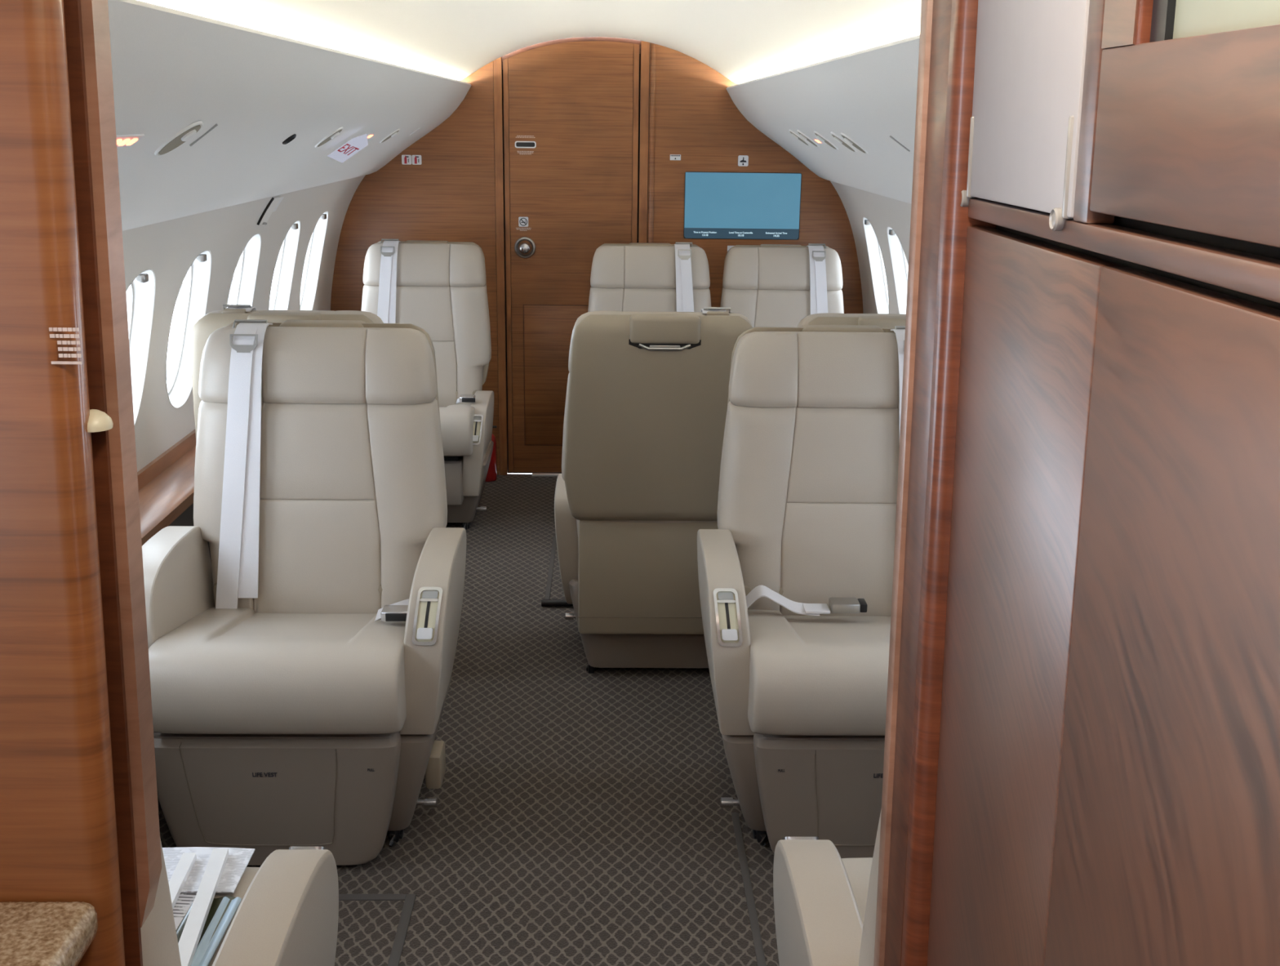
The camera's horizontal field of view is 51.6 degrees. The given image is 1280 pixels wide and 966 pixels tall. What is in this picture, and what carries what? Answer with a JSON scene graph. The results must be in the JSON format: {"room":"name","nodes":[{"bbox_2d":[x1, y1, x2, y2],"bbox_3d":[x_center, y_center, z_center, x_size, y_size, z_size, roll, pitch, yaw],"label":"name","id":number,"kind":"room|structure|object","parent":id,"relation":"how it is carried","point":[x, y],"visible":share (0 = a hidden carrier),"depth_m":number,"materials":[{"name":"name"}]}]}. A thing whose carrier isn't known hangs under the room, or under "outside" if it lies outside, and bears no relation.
{"room":"aircraft cabin","nodes":[
{"label":"aircraft cabin","id":0,"kind":"room"},
{"bbox_2d":[122,174,365,471],"bbox_3d":[-1.183,-0.318,3.346,0.185,0.730,4.710,0,15,-1],"label":"wall","id":1,"kind":"structure","parent":0,"point":[169,248],"depth_m":3.68,"materials":[{"name":"plastic"}]},
{"bbox_2d":[125,268,155,424],"bbox_3d":[-1.254,-0.296,3.179,0.177,0.431,0.314,0,15,-1],"label":"window","id":2,"kind":"structure","parent":1,"relation":"in","point":[140,293],"depth_m":3.30,"materials":[{"name":"glass"}]},
{"bbox_2d":[137,429,195,545],"bbox_3d":[-1.211,-0.017,3.490,0.140,0.083,4.588,0,15,-1],"label":"trim","id":3,"kind":"structure","parent":1,"relation":"attached to","point":[166,485],"depth_m":3.38,"materials":[{"name":"brown wood"}]},
{"bbox_2d":[157,502,211,812],"bbox_3d":[-1.170,0.293,3.576,0.135,0.572,4.588,0,15,-1],"label":"baseboard","id":4,"kind":"structure","parent":1,"relation":"attached to","point":[186,517],"depth_m":3.38,"materials":[{"name":"wood"}]},
{"bbox_2d":[165,249,211,407],"bbox_3d":[-1.264,-0.421,3.632,0.177,0.431,0.314,0,15,-1],"label":"window","id":5,"kind":"structure","parent":1,"relation":"in","point":[197,279],"depth_m":3.76,"materials":[{"name":"glass"}]},
{"bbox_2d":[226,233,261,308],"bbox_3d":[-1.275,-0.564,4.153,0.177,0.431,0.314,0,15,-1],"label":"window","id":6,"kind":"structure","parent":1,"relation":"in","point":[246,267],"depth_m":4.27,"materials":[{"name":"glass"}]},
{"bbox_2d":[257,196,284,225],"bbox_3d":[-1.136,-0.843,4.099,0.063,0.088,0.162,0,15,-1],"label":"handle","id":7,"kind":"object","parent":1,"relation":"attached to","point":[273,203],"visible":1,"depth_m":4.05,"materials":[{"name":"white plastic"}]},
{"bbox_2d":[268,220,300,310],"bbox_3d":[-1.287,-0.710,4.683,0.177,0.431,0.314,0,15,-1],"label":"window","id":8,"kind":"structure","parent":1,"relation":"in","point":[285,263],"depth_m":4.82,"materials":[{"name":"glass"}]},
{"bbox_2d":[299,210,328,310],"bbox_3d":[-1.297,-0.837,5.146,0.177,0.431,0.314,0,15,-1],"label":"window","id":9,"kind":"structure","parent":1,"relation":"in","point":[310,273],"depth_m":5.28,"materials":[{"name":"glass"}]},
{"bbox_2d":[107,0,471,231],"bbox_3d":[-0.875,-0.836,3.211,0.462,0.376,4.710,0,15,-1],"label":"panel","id":10,"kind":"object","parent":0,"point":[172,69],"depth_m":2.56,"materials":[{"name":"white plastic"}]},
{"bbox_2d":[115,133,144,147],"bbox_3d":[-0.761,-0.503,1.951,0.026,0.020,0.120,0,15,-1],"label":"lit sign","id":11,"kind":"object","parent":10,"relation":"attached to","point":[122,140],"visible":0.77,"depth_m":1.96,"materials":[{"name":"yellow plastic"}]},
{"bbox_2d":[154,120,203,156],"bbox_3d":[-0.766,-0.572,2.201,0.080,0.058,0.096,0,15,-1],"label":"outlet","id":12,"kind":"object","parent":10,"relation":"attached to","point":[190,131],"visible":1,"depth_m":2.19,"materials":[{"name":"white plastic"}]},
{"bbox_2d":[189,123,217,146],"bbox_3d":[-0.763,-0.608,2.316,0.052,0.039,0.006,0,15,-1],"label":"panel latch","id":13,"kind":"object","parent":10,"relation":"attached to","point":[215,125],"visible":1,"depth_m":2.31,"materials":[{"name":"grey plastic"}]},
{"bbox_2d":[282,133,296,144],"bbox_3d":[-0.802,-0.786,3.029,0.033,0.025,0.038,0,15,-1],"label":"recessed light","id":14,"kind":"object","parent":10,"relation":"in","point":[291,138],"visible":1,"depth_m":3.02,"materials":[{"name":"black plastic"}]},
{"bbox_2d":[314,126,343,147],"bbox_3d":[-0.816,-0.907,3.478,0.076,0.054,0.090,0,15,-1],"label":"outlet","id":15,"kind":"object","parent":10,"relation":"attached to","point":[336,132],"visible":1,"depth_m":3.46,"materials":[{"name":"white plastic"}]},
{"bbox_2d":[327,133,368,163],"bbox_3d":[-0.816,-0.941,3.722,0.107,0.077,0.190,0,15,-1],"label":"exit sign","id":16,"kind":"object","parent":10,"relation":"attached to","point":[355,144],"visible":1,"depth_m":3.70,"materials":[{"name":"white plastic"}]},
{"bbox_2d":[367,133,375,138],"bbox_3d":[-0.837,-1.072,4.096,0.026,0.020,0.090,0,15,-1],"label":"lit sign","id":17,"kind":"object","parent":10,"relation":"attached to","point":[370,135],"visible":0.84,"depth_m":4.09,"materials":[{"name":"white plastic"}]},
{"bbox_2d":[379,128,399,142],"bbox_3d":[-0.852,-1.182,4.511,0.071,0.051,0.084,0,15,-1],"label":"outlet","id":18,"kind":"object","parent":10,"relation":"attached to","point":[395,132],"visible":1,"depth_m":4.49,"materials":[{"name":"white plastic"}]},
{"bbox_2d":[158,473,779,965],"bbox_3d":[-0.117,0.901,2.584,2.600,0.050,6.910,0,15,-1],"label":"floor","id":19,"kind":"structure","parent":0,"point":[578,819],"depth_m":3.01,"materials":[{"name":"carpet"}]},
{"bbox_2d":[0,901,97,965],"bbox_3d":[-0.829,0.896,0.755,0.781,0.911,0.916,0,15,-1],"label":"countertop","id":20,"kind":"structure","parent":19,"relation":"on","point":[33,933],"depth_m":1.04,"materials":[{"name":"stone"}]},
{"bbox_2d":[140,838,338,965],"bbox_3d":[-0.726,0.576,1.608,0.649,1.084,0.625,0,15,-1],"label":"armchair","id":21,"kind":"object","parent":19,"relation":"on","point":[286,913],"visible":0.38,"depth_m":1.56,"materials":[{"name":"beige leather"}]},
{"bbox_2d":[168,852,196,929],"bbox_3d":[-0.773,0.568,1.710,0.384,0.020,0.308,0,15,-1],"label":"newspaper","id":22,"kind":"object","parent":21,"relation":"on","point":[185,900],"depth_m":1.78,"materials":[{"name":"white paper"}]},
{"bbox_2d":[175,895,235,946],"bbox_3d":[-0.572,0.590,1.666,0.053,0.007,0.243,1,15,1],"label":"magazine","id":23,"kind":"object","parent":21,"relation":"on","point":[216,901],"visible":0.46,"depth_m":1.74,"materials":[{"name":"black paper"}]},
{"bbox_2d":[162,846,254,893],"bbox_3d":[-0.758,0.537,1.836,0.418,0.007,0.112,0,15,-1],"label":"newspaper","id":24,"kind":"object","parent":21,"relation":"on","point":[238,859],"visible":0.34,"depth_m":1.85,"materials":[{"name":"white paper"}]},
{"bbox_2d":[177,847,228,965],"bbox_3d":[-0.575,0.560,1.729,0.021,0.010,0.301,-1,15,-6],"label":"belt","id":25,"kind":"object","parent":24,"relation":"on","point":[190,936],"visible":1,"depth_m":1.74,"materials":[{"name":"white fabric"}]},
{"bbox_2d":[191,896,241,965],"bbox_3d":[-0.545,0.588,1.662,0.024,0.007,0.235,1,15,0],"label":"folder","id":26,"kind":"object","parent":21,"relation":"on","point":[206,948],"visible":0.98,"depth_m":1.70,"materials":[{"name":"plastic"}]},
{"bbox_2d":[208,866,259,965],"bbox_3d":[-0.729,0.677,1.689,0.484,0.176,0.523,0,15,-1],"label":"armrest","id":27,"kind":"object","parent":21,"relation":"on","point":[249,873],"depth_m":1.81,"materials":[{"name":"beige leather"}]},
{"bbox_2d":[190,304,383,440],"bbox_3d":[-0.897,-0.004,3.742,0.583,1.066,0.705,0,15,-1],"label":"armchair","id":28,"kind":"object","parent":19,"relation":"on","point":[212,321],"visible":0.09,"depth_m":3.30,"materials":[{"name":"beige leather"}]},
{"bbox_2d":[142,319,466,865],"bbox_3d":[-0.733,0.221,2.900,0.676,1.084,0.705,0,15,-1],"label":"armchair","id":29,"kind":"object","parent":19,"relation":"on","point":[300,675],"visible":1,"depth_m":2.93,"materials":[{"name":"beige leather"}]},
{"bbox_2d":[148,606,406,733],"bbox_3d":[-0.733,0.360,2.844,0.504,0.176,0.523,0,15,-1],"label":"seat cushion","id":30,"kind":"object","parent":29,"relation":"on","point":[213,669],"depth_m":2.61,"materials":[{"name":"beige leather"}]},
{"bbox_2d":[338,893,406,900],"bbox_3d":[-0.578,0.841,2.687,0.204,0.005,0.020,0,15,-1],"label":"trim","id":31,"kind":"structure","parent":19,"relation":"on","point":[341,896],"depth_m":2.69,"materials":[{"name":"metal"}]},
{"bbox_2d":[387,893,416,965],"bbox_3d":[-0.452,1.010,2.078,0.020,0.005,1.290,0,15,-1],"label":"trim","id":32,"kind":"structure","parent":19,"relation":"on","point":[399,940],"depth_m":2.58,"materials":[{"name":"metal"}]},
{"bbox_2d":[360,238,493,529],"bbox_3d":[-0.850,-0.375,5.099,0.548,1.066,0.705,0,15,-1],"label":"armchair","id":33,"kind":"object","parent":19,"relation":"on","point":[438,287],"visible":0.62,"depth_m":5.17,"materials":[{"name":"beige leather"}]},
{"bbox_2d":[439,403,475,456],"bbox_3d":[-0.848,-0.238,5.042,0.454,0.173,0.523,0,15,-1],"label":"seat cushion","id":34,"kind":"object","parent":33,"relation":"on","point":[457,420],"depth_m":4.81,"materials":[{"name":"beige leather"}]},
{"bbox_2d":[484,425,497,481],"bbox_3d":[-0.659,-0.129,5.759,0.077,0.243,0.074,0,15,-1],"label":"fire extinguisher","id":35,"kind":"object","parent":19,"relation":"on","point":[491,475],"visible":0.27,"depth_m":5.75,"materials":[{"name":"red paint"}]},
{"bbox_2d":[544,535,556,599],"bbox_3d":[-0.313,0.299,4.671,0.016,0.005,0.740,0,15,-1],"label":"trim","id":36,"kind":"structure","parent":19,"relation":"on","point":[554,542],"depth_m":4.65,"materials":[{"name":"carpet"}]},
{"bbox_2d":[541,599,573,606],"bbox_3d":[-0.257,0.389,4.300,0.125,0.023,0.022,1,15,1],"label":"bar","id":37,"kind":"object","parent":19,"relation":"on","point":[549,602],"visible":0.66,"depth_m":4.29,"materials":[{"name":"black plastic"}]},
{"bbox_2d":[587,241,711,311],"bbox_3d":[0.033,-0.369,5.120,0.526,1.066,0.706,0,15,-1],"label":"armchair","id":38,"kind":"object","parent":19,"relation":"on","point":[633,276],"visible":0.34,"depth_m":5.19,"materials":[{"name":"beige leather"}]},
{"bbox_2d":[554,306,753,672],"bbox_3d":[0.038,-0.008,3.803,0.558,1.066,0.706,0,15,-1],"label":"armchair","id":39,"kind":"object","parent":19,"relation":"on","point":[646,397],"visible":0.8,"depth_m":3.51,"materials":[{"name":"beige leather"}]},
{"bbox_2d":[731,812,766,965],"bbox_3d":[0.234,0.971,2.253,0.016,0.005,1.620,0,15,-1],"label":"trim","id":40,"kind":"structure","parent":19,"relation":"on","point":[758,947],"depth_m":2.72,"materials":[{"name":"metal"}]},
{"bbox_2d":[720,243,844,327],"bbox_3d":[0.573,-0.366,5.133,0.531,1.066,0.705,0,15,-1],"label":"armchair","id":41,"kind":"object","parent":19,"relation":"on","point":[770,285],"visible":0.25,"depth_m":5.21,"materials":[{"name":"beige leather"}]},
{"bbox_2d":[697,324,905,857],"bbox_3d":[0.471,0.229,2.929,0.676,1.084,0.705,0,15,-1],"label":"armchair","id":42,"kind":"object","parent":19,"relation":"on","point":[795,574],"visible":0.61,"depth_m":2.99,"materials":[{"name":"beige leather"}]},
{"bbox_2d":[747,608,890,735],"bbox_3d":[0.472,0.368,2.872,0.504,0.176,0.523,0,15,-1],"label":"seat cushion","id":43,"kind":"object","parent":42,"relation":"on","point":[811,672],"depth_m":2.64,"materials":[{"name":"beige leather"}]},
{"bbox_2d":[773,808,881,965],"bbox_3d":[0.509,0.578,1.661,0.649,1.084,0.625,0,15,-1],"label":"armchair","id":44,"kind":"object","parent":19,"relation":"on","point":[825,902],"visible":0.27,"depth_m":1.60,"materials":[{"name":"beige leather"}]},
{"bbox_2d":[841,857,872,923],"bbox_3d":[0.506,0.679,1.742,0.484,0.176,0.523,0,15,-1],"label":"seat cushion","id":45,"kind":"object","parent":44,"relation":"on","point":[858,870],"depth_m":1.86,"materials":[{"name":"beige leather"}]},
{"bbox_2d":[796,312,906,328],"bbox_3d":[0.642,-0.004,3.817,0.558,1.066,0.706,0,15,-1],"label":"armchair","id":46,"kind":"object","parent":19,"relation":"on","point":[882,320],"visible":0.03,"depth_m":3.37,"materials":[{"name":"beige leather"}]},
{"bbox_2d":[927,0,1279,965],"bbox_3d":[0.685,0.552,0.215,0.887,1.900,1.894,0,15,-1],"label":"closet","id":47,"kind":"object","parent":19,"relation":"on","point":[1108,790],"visible":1,"depth_m":0.69,"materials":[{"name":"brown wood"}]},
{"bbox_2d":[901,0,995,965],"bbox_3d":[0.249,0.297,1.120,0.077,1.900,0.024,0,15,-1],"label":"trim","id":48,"kind":"structure","parent":47,"relation":"attached to","point":[955,220],"depth_m":1.03,"materials":[{"name":"brown wood"}]},
{"bbox_2d":[0,0,996,965],"bbox_3d":[-0.092,0.289,1.133,2.383,1.900,0.098,0,15,-1],"label":"wall","id":49,"kind":"structure","parent":0,"point":[59,837],"depth_m":1.02,"materials":[{"name":"brown wood"}]},
{"bbox_2d":[48,327,82,364],"bbox_3d":[-0.420,-0.100,0.968,0.022,0.027,0.001,0,15,-1],"label":"decal","id":50,"kind":"object","parent":49,"relation":"attached to","point":[55,329],"visible":1,"depth_m":0.97,"materials":[{"name":"white plastic"}]},
{"bbox_2d":[87,408,113,432],"bbox_3d":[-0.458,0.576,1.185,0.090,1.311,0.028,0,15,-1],"label":"knob","id":51,"kind":"object","parent":49,"relation":"attached to","point":[99,420],"visible":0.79,"depth_m":1.01,"materials":[{"name":"beige plastic"}]},
{"bbox_2d":[63,0,142,965],"bbox_3d":[-0.465,0.287,1.123,0.125,1.900,0.006,0,15,-1],"label":"trim","id":52,"kind":"structure","parent":49,"relation":"attached to","point":[73,14],"depth_m":1.05,"materials":[{"name":"brown wood"}]},
{"bbox_2d":[80,0,161,927],"bbox_3d":[-0.442,-0.126,1.030,0.104,1.055,0.032,0,15,-1],"label":"trim","id":53,"kind":"structure","parent":49,"relation":"attached to","point":[95,13],"depth_m":1.05,"materials":[{"name":"brown wood"}]},
{"bbox_2d":[873,0,933,965],"bbox_3d":[0.651,0.279,1.208,0.891,1.900,0.022,0,15,-1],"label":"trim","id":54,"kind":"structure","parent":49,"relation":"attached to","point":[926,8],"depth_m":1.11,"materials":[{"name":"brown wood"}]},
{"bbox_2d":[138,0,921,84],"bbox_3d":[-0.117,-1.087,3.158,1.290,0.221,4.710,0,15,-1],"label":"ceiling","id":55,"kind":"structure","parent":0,"point":[744,41],"depth_m":3.41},
{"bbox_2d":[330,42,862,475],"bbox_3d":[-0.176,-1.100,5.622,2.314,2.200,0.050,0,15,-1],"label":"wall","id":56,"kind":"structure","parent":0,"point":[451,196],"depth_m":5.55,"materials":[{"name":"brown wood"}]},
{"bbox_2d":[401,155,411,164],"bbox_3d":[-0.971,-1.344,5.512,0.040,0.039,0.006,0,15,-1],"label":"placard","id":57,"kind":"object","parent":56,"relation":"attached to","point":[406,159],"visible":1,"depth_m":5.51,"materials":[{"name":"white plastic"}]},
{"bbox_2d":[411,155,422,164],"bbox_3d":[-0.929,-1.344,5.513,0.040,0.039,0.006,0,15,-1],"label":"placard","id":58,"kind":"object","parent":56,"relation":"attached to","point":[416,159],"visible":1,"depth_m":5.51,"materials":[{"name":"white plastic"}]},
{"bbox_2d":[493,57,507,475],"bbox_3d":[-0.594,-0.891,5.656,0.033,1.767,0.030,0,15,-1],"label":"trim","id":59,"kind":"structure","parent":56,"relation":"attached to","point":[497,64],"depth_m":5.63,"materials":[{"name":"brown wood"}]},
{"bbox_2d":[531,473,559,475],"bbox_3d":[-0.309,-0.035,5.881,0.340,0.006,0.030,0,15,-1],"label":"trim","id":60,"kind":"structure","parent":56,"relation":"attached to","point":[533,474],"depth_m":5.87,"materials":[{"name":"white plastic"}]},
{"bbox_2d":[502,40,639,472],"bbox_3d":[-0.292,-0.924,5.643,0.557,1.823,0.066,0,15,-1],"label":"door","id":61,"kind":"structure","parent":56,"relation":"in","point":[571,131],"depth_m":5.58,"materials":[{"name":"brown wood"}]},
{"bbox_2d":[515,141,536,147],"bbox_3d":[-0.476,-1.407,5.509,0.088,0.028,0.005,0,15,-1],"label":"vent","id":62,"kind":"object","parent":61,"relation":"attached to","point":[517,144],"depth_m":5.51,"materials":[{"name":"plastic"}]},
{"bbox_2d":[501,36,640,69],"bbox_3d":[-0.282,-1.769,5.432,0.570,0.153,0.018,0,15,-1],"label":"trim","id":63,"kind":"structure","parent":56,"relation":"attached to","point":[583,38],"depth_m":5.42,"materials":[{"name":"brown wood"}]},
{"bbox_2d":[638,40,649,242],"bbox_3d":[0.010,-0.921,5.661,0.035,1.838,0.030,0,15,-1],"label":"trim","id":64,"kind":"structure","parent":56,"relation":"attached to","point":[645,46],"depth_m":5.51,"materials":[{"name":"brown wood"}]},
{"bbox_2d":[648,44,656,243],"bbox_3d":[0.044,-0.912,5.657,0.024,1.824,0.023,0,15,-1],"label":"trim","id":65,"kind":"structure","parent":56,"relation":"attached to","point":[653,46],"depth_m":5.51,"materials":[{"name":"brown wood"}]},
{"bbox_2d":[670,154,680,159],"bbox_3d":[0.148,-1.359,5.532,0.045,0.023,0.005,0,15,-1],"label":"placard","id":66,"kind":"object","parent":56,"relation":"attached to","point":[673,157],"visible":1,"depth_m":5.53,"materials":[{"name":"white plastic"}]},
{"bbox_2d":[683,171,801,239],"bbox_3d":[0.432,-1.168,5.590,0.491,0.277,0.010,0,15,-1],"label":"monitor","id":67,"kind":"object","parent":56,"relation":"attached to","point":[717,205],"visible":1,"depth_m":5.59,"materials":[{"name":"blue glass"}]},
{"bbox_2d":[737,155,748,166],"bbox_3d":[0.431,-1.347,5.542,0.043,0.044,0.006,0,15,-1],"label":"placard","id":68,"kind":"object","parent":56,"relation":"attached to","point":[743,160],"visible":1,"depth_m":5.54,"materials":[{"name":"white plastic"}]},
{"bbox_2d":[725,35,919,204],"bbox_3d":[0.633,-0.826,3.246,0.462,0.376,4.710,0,15,-1],"label":"panel","id":69,"kind":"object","parent":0,"point":[868,95],"depth_m":3.31,"materials":[{"name":"white plastic"}]},
{"bbox_2d":[788,128,810,146],"bbox_3d":[0.538,-1.163,4.464,0.076,0.054,0.090,0,15,-1],"label":"outlet","id":70,"kind":"object","parent":69,"relation":"attached to","point":[794,135],"visible":1,"depth_m":4.45,"materials":[{"name":"white plastic"}]},
{"bbox_2d":[796,129,819,146],"bbox_3d":[0.542,-1.110,4.271,0.076,0.054,0.090,0,15,-1],"label":"outlet","id":71,"kind":"object","parent":69,"relation":"attached to","point":[802,135],"visible":1,"depth_m":4.25,"materials":[{"name":"white plastic"}]},
{"bbox_2d":[813,137,824,144],"bbox_3d":[0.552,-1.058,4.099,0.026,0.020,0.090,0,15,-1],"label":"light","id":72,"kind":"object","parent":69,"relation":"attached to","point":[817,140],"visible":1,"depth_m":4.07,"materials":[{"name":"white plastic"}]},
{"bbox_2d":[813,130,838,150],"bbox_3d":[0.550,-1.012,3.914,0.076,0.054,0.090,0,15,-1],"label":"outlet","id":73,"kind":"object","parent":69,"relation":"attached to","point":[820,136],"visible":1,"depth_m":3.90,"materials":[{"name":"white plastic"}]},
{"bbox_2d":[830,131,857,152],"bbox_3d":[0.556,-0.930,3.615,0.076,0.054,0.090,0,15,-1],"label":"outlet","id":74,"kind":"object","parent":69,"relation":"attached to","point":[837,138],"visible":0.98,"depth_m":3.60,"materials":[{"name":"white plastic"}]},
{"bbox_2d":[840,132,868,154],"bbox_3d":[0.560,-0.887,3.461,0.076,0.054,0.090,0,15,-1],"label":"outlet","id":75,"kind":"object","parent":69,"relation":"attached to","point":[846,139],"visible":1,"depth_m":3.44,"materials":[{"name":"white plastic"}]},
{"bbox_2d":[889,135,910,151],"bbox_3d":[0.559,-0.730,2.851,0.047,0.034,0.012,0,15,-1],"label":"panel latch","id":76,"kind":"object","parent":69,"relation":"attached to","point":[891,136],"visible":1,"depth_m":2.85,"materials":[{"name":"grey plastic"}]},
{"bbox_2d":[830,181,911,313],"bbox_3d":[0.928,-0.303,3.396,0.185,0.730,4.710,0,15,-1],"label":"wall","id":77,"kind":"structure","parent":0,"point":[882,212],"depth_m":5.03,"materials":[{"name":"plastic"}]},
{"bbox_2d":[862,216,888,313],"bbox_3d":[0.962,-0.830,5.229,0.177,0.431,0.314,0,15,-1],"label":"window","id":78,"kind":"structure","parent":77,"relation":"in","point":[877,265],"depth_m":5.37,"materials":[{"name":"glass"}]},
{"bbox_2d":[887,226,908,314],"bbox_3d":[0.972,-0.704,4.771,0.177,0.431,0.314,0,15,-1],"label":"window","id":79,"kind":"structure","parent":77,"relation":"in","point":[900,263],"depth_m":4.89,"materials":[{"name":"glass"}]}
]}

